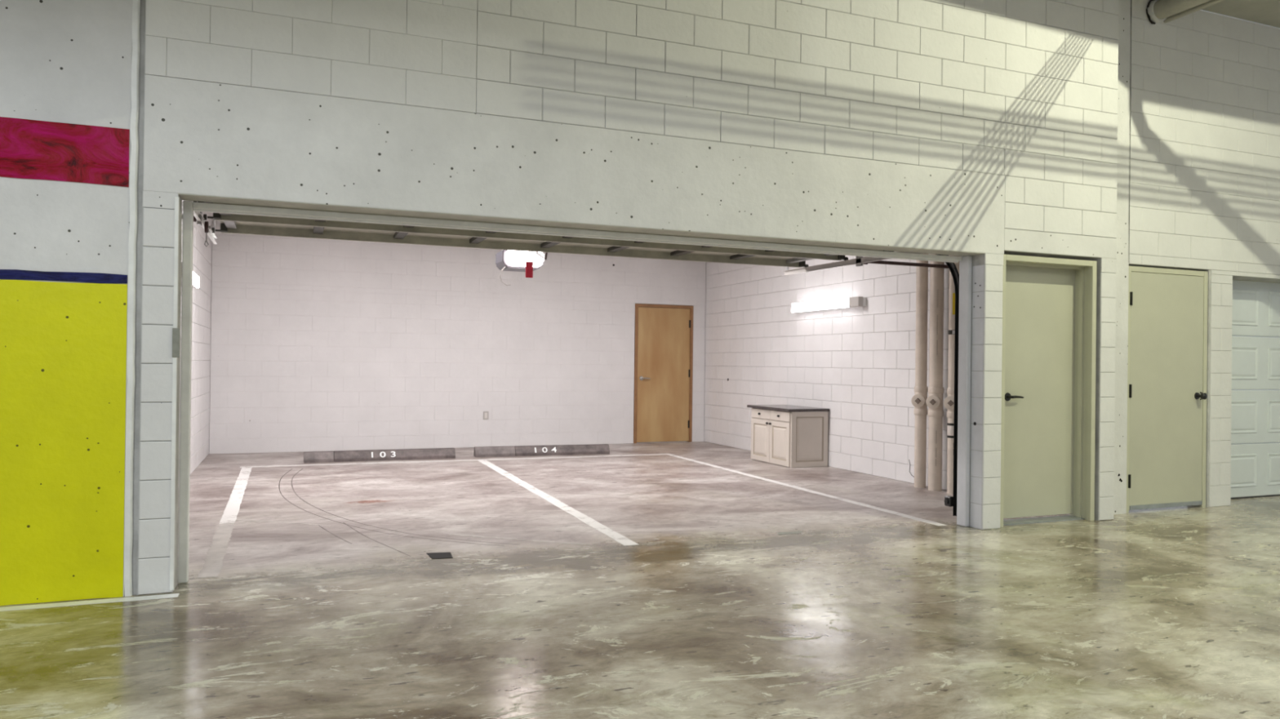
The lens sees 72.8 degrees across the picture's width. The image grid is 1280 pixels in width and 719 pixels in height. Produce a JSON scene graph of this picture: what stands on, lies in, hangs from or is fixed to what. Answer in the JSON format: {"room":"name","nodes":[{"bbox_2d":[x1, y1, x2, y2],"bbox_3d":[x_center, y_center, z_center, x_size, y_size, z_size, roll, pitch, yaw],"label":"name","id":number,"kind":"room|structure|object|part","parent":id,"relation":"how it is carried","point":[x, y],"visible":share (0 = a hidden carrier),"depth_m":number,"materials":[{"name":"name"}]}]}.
{"room":"parking garage","nodes":[
{"label":"parking garage","id":0,"kind":"room"},
{"bbox_2d":[0,0,132,606],"bbox_3d":[-6.022,-1.044,3.238,7.215,4.453,0.204,1,0,-22],"label":"wall column","id":1,"kind":"structure","parent":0,"point":[65,65],"depth_m":4.38,"materials":[{"name":"paint"}]},
{"bbox_3d":[-4.053,0.399,3.924,3.004,1.618,0.004,1,0,-22],"label":"yellow panel","id":2,"kind":"part","parent":1,"relation":"part of","materials":[{"name":"paint"}]},
{"bbox_2d":[178,200,212,474],"bbox_3d":[-4.335,-0.308,7.928,0.201,3.050,7.248,1,0,-22],"label":"wall","id":3,"kind":"structure","parent":0,"point":[202,258],"depth_m":9.99,"materials":[{"name":"paint"}]},
{"bbox_2d":[181,263,199,288],"bbox_3d":[-4.175,-0.766,7.966,0.112,0.116,1.400,1,0,-22],"label":"wall light","id":4,"kind":"object","parent":3,"relation":"attached to","point":[195,277],"visible":0.27,"depth_m":8.29,"materials":[{"name":"white paint"}]},
{"bbox_2d":[192,271,199,288],"bbox_3d":[-4.163,-0.765,8.062,0.018,0.116,1.190,1,0,-22],"label":"diffuser","id":5,"kind":"object","parent":4,"relation":"attached to","point":[195,277],"depth_m":8.36,"materials":[{"name":"white plastic"}]},
{"bbox_2d":[207,212,219,221],"bbox_3d":[-0.947,-1.788,9.288,7.265,0.100,7.278,1,0,-22],"label":"ceiling","id":6,"kind":"structure","parent":0,"point":[211,214],"depth_m":10.71,"materials":[{"name":"white paint"}]},
{"bbox_2d":[182,200,217,244],"bbox_3d":[-3.268,-0.301,6.037,0.368,2.948,2.776,1,0,-22],"label":"door track","id":7,"kind":"object","parent":6,"relation":"hanging from","point":[198,218],"visible":0.22,"depth_m":6.19,"materials":[{"name":"metal"}]},
{"bbox_2d":[204,221,210,246],"bbox_3d":[-3.154,-0.914,6.328,0.042,0.184,0.084,1,0,-22],"label":"pulley","id":8,"kind":"object","parent":7,"relation":"hanging from","point":[206,227],"visible":1,"depth_m":6.31,"materials":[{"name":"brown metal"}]},
{"bbox_2d":[193,200,893,268],"bbox_3d":[-0.484,-1.046,7.130,5.610,0.119,2.065,1,0,-22],"label":"door","id":9,"kind":"structure","parent":7,"relation":"attached to","point":[236,224],"depth_m":7.55,"materials":[{"name":"metal"}]},
{"bbox_2d":[495,249,547,285],"bbox_3d":[-0.738,-1.247,7.747,0.459,0.988,3.240,1,0,-22],"label":"garage door opener","id":10,"kind":"object","parent":6,"relation":"hanging from","point":[527,262],"visible":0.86,"depth_m":8.88,"materials":[{"name":"grey plastic"}]},
{"bbox_3d":[-0.937,-1.045,8.276,0.018,0.220,0.446,1,0,-22],"label":"door arm","id":11,"kind":"part","parent":10,"relation":"part of","materials":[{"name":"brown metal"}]},
{"bbox_2d":[782,251,959,515],"bbox_3d":[2.561,-0.225,8.371,1.188,2.948,2.776,1,0,-22],"label":"door track","id":12,"kind":"object","parent":6,"relation":"hanging from","point":[860,260],"visible":0.59,"depth_m":6.93,"materials":[{"name":"black metal"}]},
{"bbox_3d":[2.005,-0.934,8.388,0.022,0.062,2.330,1,0,-22],"label":"horizontal rail","id":13,"kind":"part","parent":12,"relation":"part of","materials":[{"name":"grey metal"}]},
{"bbox_3d":[2.602,-0.926,8.423,1.089,0.032,0.034,1,0,-22],"label":"stay rod","id":14,"kind":"part","parent":12,"relation":"part of","materials":[{"name":"brown metal"}]},
{"bbox_3d":[2.447,0.145,7.072,0.022,2.196,0.449,1,0,-22],"label":"vertical rail","id":15,"kind":"part","parent":12,"relation":"part of","materials":[{"name":"black metal"}]},
{"bbox_2d":[944,495,953,506],"bbox_3d":[2.466,1.133,6.938,0.053,0.080,0.068,1,0,-22],"label":"sensor","id":16,"kind":"object","parent":12,"relation":"attached to","point":[948,500],"visible":1,"depth_m":6.91,"materials":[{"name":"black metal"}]},
{"bbox_2d":[208,221,706,453],"bbox_3d":[-2.278,-0.266,12.562,7.365,3.050,0.192,1,0,-22],"label":"wall","id":17,"kind":"structure","parent":0,"point":[317,344],"depth_m":12.16,"materials":[{"name":"paint"}]},
{"bbox_2d":[483,411,488,419],"bbox_3d":[-2.216,0.804,12.481,0.076,0.116,0.010,1,0,-22],"label":"outlet","id":18,"kind":"object","parent":17,"relation":"attached to","point":[485,413],"visible":1,"depth_m":12.48,"materials":[{"name":"grey plastic"}]},
{"bbox_2d":[633,303,693,443],"bbox_3d":[0.360,0.221,13.550,0.980,2.145,0.181,1,0,-22],"label":"door","id":19,"kind":"structure","parent":17,"relation":"in","point":[663,334],"depth_m":13.52,"materials":[{"name":"beige wood"}]},
{"bbox_3d":[0.078,0.290,13.374,0.165,0.068,0.065,1,0,-22],"label":"handle","id":20,"kind":"part","parent":19,"relation":"part of","materials":[{"name":"silver metal"}]},
{"bbox_2d":[136,0,1119,595],"bbox_3d":[0.625,-0.958,5.896,6.992,4.450,0.191,1,0,-22],"label":"wall","id":21,"kind":"structure","parent":0,"point":[986,131],"depth_m":5.59,"materials":[{"name":"paint"}]},
{"bbox_2d":[124,0,144,596],"bbox_3d":[-2.647,-1.001,4.585,0.057,4.450,0.192,1,0,-22],"label":"pipe","id":22,"kind":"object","parent":21,"relation":"attached to","point":[138,6],"depth_m":4.50,"materials":[{"name":"grey metal"}]},
{"bbox_2d":[168,196,179,591],"bbox_3d":[-2.450,0.179,4.568,0.020,2.070,0.016,1,0,-22],"label":"trim","id":23,"kind":"structure","parent":21,"relation":"attached to","point":[176,198],"depth_m":4.56,"materials":[{"name":"white paint"}]},
{"bbox_2d":[172,328,179,357],"bbox_3d":[-2.438,-0.088,4.561,0.035,0.154,0.004,1,0,-22],"label":"metal plate","id":24,"kind":"object","parent":21,"relation":"attached to","point":[175,331],"visible":1,"depth_m":4.56,"materials":[{"name":"grey metal"}]},
{"bbox_2d":[177,200,193,583],"bbox_3d":[-2.509,0.178,4.794,0.048,2.098,0.070,1,0,-22],"label":"trim","id":25,"kind":"structure","parent":21,"relation":"attached to","point":[188,209],"depth_m":4.76,"materials":[{"name":"white paint"}]},
{"bbox_2d":[192,202,961,262],"bbox_3d":[0.013,-0.813,5.798,5.352,0.042,0.062,1,0,-22],"label":"garage door","id":26,"kind":"structure","parent":21,"relation":"attached to","point":[197,206],"depth_m":5.53,"materials":[{"name":"white paint"}]},
{"bbox_2d":[956,255,972,527],"bbox_3d":[2.523,0.244,6.754,0.040,2.098,0.102,1,0,-22],"label":"trim","id":27,"kind":"structure","parent":21,"relation":"attached to","point":[965,265],"depth_m":6.73,"materials":[{"name":"paint"}]},
{"bbox_2d":[1000,254,1097,528],"bbox_3d":[3.196,0.248,6.966,1.000,2.108,0.218,1,0,-22],"label":"door","id":28,"kind":"structure","parent":21,"relation":"in","point":[1049,344],"depth_m":7.06,"materials":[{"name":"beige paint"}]},
{"bbox_3d":[2.987,0.299,6.921,0.150,0.068,0.065,1,0,-22],"label":"handle","id":29,"kind":"part","parent":28,"relation":"part of","materials":[{"name":"black metal"}]},
{"bbox_2d":[0,441,1279,718],"bbox_3d":[1.878,1.346,3.318,22.000,0.153,20.468,1,0,-22],"label":"floor","id":30,"kind":"structure","parent":0,"point":[657,580],"depth_m":4.43,"materials":[{"name":"concrete"}]},
{"bbox_2d":[303,447,455,462],"bbox_3d":[-3.195,1.179,10.729,1.792,0.125,0.166,1,0,-23],"label":"wheel stop","id":31,"kind":"object","parent":30,"relation":"on","point":[424,453],"visible":1,"depth_m":10.66,"materials":[{"name":"concrete"}]},
{"bbox_3d":[-1.271,1.242,5.502,0.149,0.003,0.173,1,0,-17],"label":"plate","id":32,"kind":"part","parent":30,"relation":"part of","materials":[{"name":"black metal"}]},
{"bbox_2d":[473,444,609,457],"bbox_3d":[-1.286,1.204,11.520,1.802,0.125,0.166,1,0,-19],"label":"wheel stop","id":33,"kind":"object","parent":30,"relation":"on","point":[588,449],"visible":1,"depth_m":11.45,"materials":[{"name":"concrete"}]},
{"bbox_2d":[746,404,829,467],"bbox_3d":[1.847,0.948,10.927,0.578,0.707,1.032,1,0,-22],"label":"base cabinet","id":34,"kind":"object","parent":30,"relation":"on","point":[789,436],"visible":1,"depth_m":10.54,"materials":[{"name":"paint"}]},
{"bbox_3d":[1.534,1.022,11.046,0.018,0.528,0.462,1,0,-22],"label":"door","id":35,"kind":"part","parent":34,"relation":"part of","materials":[{"name":"paint"}]},
{"bbox_3d":[1.538,0.690,11.047,0.018,0.120,0.462,1,0,-22],"label":"drawer","id":36,"kind":"part","parent":34,"relation":"part of","materials":[{"name":"paint"}]},
{"bbox_3d":[1.712,0.690,10.613,0.018,0.120,0.462,1,0,-22],"label":"drawer","id":37,"kind":"part","parent":34,"relation":"part of","materials":[{"name":"paint"}]},
{"bbox_3d":[1.708,1.022,10.611,0.018,0.528,0.462,1,0,-22],"label":"door","id":38,"kind":"part","parent":34,"relation":"part of","materials":[{"name":"paint"}]},
{"bbox_2d":[746,404,829,412],"bbox_3d":[1.851,0.610,10.928,0.578,0.032,1.032,1,0,-22],"label":"countertop","id":39,"kind":"structure","parent":34,"relation":"on","point":[789,408],"depth_m":10.69,"materials":[{"name":"grey stone"}]},
{"bbox_3d":[2.048,0.963,10.485,0.513,0.669,0.018,1,0,-22],"label":"panel","id":40,"kind":"part","parent":34,"relation":"part of","materials":[{"name":"paint"}]},
{"bbox_3d":[1.110,1.274,6.383,0.250,0.001,0.080,1,0,-22],"label":"plate","id":41,"kind":"part","parent":30,"relation":"part of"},
{"bbox_2d":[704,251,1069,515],"bbox_3d":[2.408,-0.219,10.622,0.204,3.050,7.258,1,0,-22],"label":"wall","id":42,"kind":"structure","parent":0,"point":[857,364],"depth_m":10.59,"materials":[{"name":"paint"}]},
{"bbox_2d":[791,296,866,312],"bbox_3d":[2.268,-0.662,10.572,0.112,0.116,1.450,1,0,-22],"label":"wall light","id":43,"kind":"object","parent":42,"relation":"attached to","point":[858,301],"visible":1,"depth_m":10.42,"materials":[{"name":"white paint"}]},
{"bbox_2d":[911,253,928,488],"bbox_3d":[2.860,-0.193,8.856,0.142,2.995,0.215,1,0,27],"label":"drain pipe","id":44,"kind":"object","parent":42,"relation":"attached to","point":[918,400],"visible":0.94,"depth_m":8.84,"materials":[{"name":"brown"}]},
{"bbox_2d":[925,253,944,491],"bbox_3d":[2.942,-0.193,8.633,0.150,2.995,0.231,1,0,28],"label":"drain pipe","id":45,"kind":"object","parent":42,"relation":"attached to","point":[935,400],"visible":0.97,"depth_m":8.61,"materials":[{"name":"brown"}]},
{"bbox_2d":[943,255,959,494],"bbox_3d":[3.031,-0.192,8.421,0.142,2.995,0.200,1,0,23],"label":"drain pipe","id":46,"kind":"object","parent":42,"relation":"attached to","point":[948,402],"visible":0.52,"depth_m":8.42,"materials":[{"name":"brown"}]},
{"bbox_2d":[1113,0,1279,514],"bbox_3d":[7.397,-0.867,8.804,7.730,4.450,0.206,1,0,-22],"label":"wall","id":47,"kind":"structure","parent":0,"point":[1198,139],"depth_m":7.77,"materials":[{"name":"paint"}]},
{"bbox_2d":[1126,266,1208,513],"bbox_3d":[4.621,0.262,7.633,1.006,2.118,0.198,1,0,-22],"label":"door","id":48,"kind":"structure","parent":47,"relation":"in","point":[1167,359],"depth_m":7.62,"materials":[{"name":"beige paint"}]},
{"bbox_3d":[4.993,0.326,7.721,0.064,0.062,0.084,1,0,-22],"label":"knob","id":49,"kind":"part","parent":48,"relation":"part of","materials":[{"name":"black metal"}]},
{"bbox_2d":[1146,0,1224,24],"bbox_3d":[4.956,-3.020,6.358,0.267,0.234,2.650,1,0,-22],"label":"ceiling pipe","id":50,"kind":"object","parent":47,"relation":"attached to","point":[1157,11],"visible":1,"depth_m":7.37,"materials":[{"name":"metal"}]},
{"bbox_2d":[1230,279,1279,499],"bbox_3d":[6.548,0.282,8.638,2.689,2.130,0.115,1,0,-22],"label":"door","id":51,"kind":"structure","parent":47,"relation":"in","point":[1255,361],"depth_m":8.42,"materials":[{"name":"white paint"}]},
{"bbox_3d":[5.761,0.553,8.330,0.485,0.312,0.010,1,0,-22],"label":"raised panel","id":52,"kind":"part","parent":51,"relation":"part of","materials":[{"name":"white paint"}]},
{"bbox_3d":[5.755,1.070,8.328,0.485,0.310,0.010,1,0,-22],"label":"raised panel","id":53,"kind":"part","parent":51,"relation":"part of","materials":[{"name":"white paint"}]},
{"bbox_3d":[5.767,0.034,8.332,0.485,0.314,0.010,1,0,-22],"label":"raised panel","id":54,"kind":"part","parent":51,"relation":"part of","materials":[{"name":"white paint"}]},
{"bbox_3d":[5.773,-0.501,8.334,0.485,0.344,0.010,1,0,-22],"label":"raised panel","id":55,"kind":"part","parent":51,"relation":"part of","materials":[{"name":"white paint"}]},
{"bbox_3d":[6.536,0.282,8.609,2.645,2.130,0.070,1,0,-22],"label":"frame","id":56,"kind":"part","parent":51,"relation":"part of","materials":[{"name":"paint"}]},
{"bbox_3d":[6.356,1.078,8.569,0.485,0.310,0.010,1,0,-22],"label":"raised panel","id":57,"kind":"part","parent":51,"relation":"part of","materials":[{"name":"white paint"}]},
{"bbox_3d":[6.369,0.042,8.573,0.485,0.314,0.010,1,0,-22],"label":"raised panel","id":58,"kind":"part","parent":51,"relation":"part of","materials":[{"name":"white paint"}]},
{"bbox_3d":[6.363,0.561,8.571,0.485,0.312,0.010,1,0,-22],"label":"raised panel","id":59,"kind":"part","parent":51,"relation":"part of","materials":[{"name":"white paint"}]},
{"bbox_3d":[6.375,-0.493,8.575,0.485,0.344,0.010,1,0,-22],"label":"raised panel","id":60,"kind":"part","parent":51,"relation":"part of","materials":[{"name":"white paint"}]},
{"bbox_2d":[1201,0,1279,28],"bbox_3d":[3.284,-3.249,-0.043,22.000,0.150,13.190,1,0,-22],"label":"ceiling","id":61,"kind":"structure","parent":0,"point":[1267,12],"depth_m":7.75,"materials":[{"name":"paint"}]}
]}

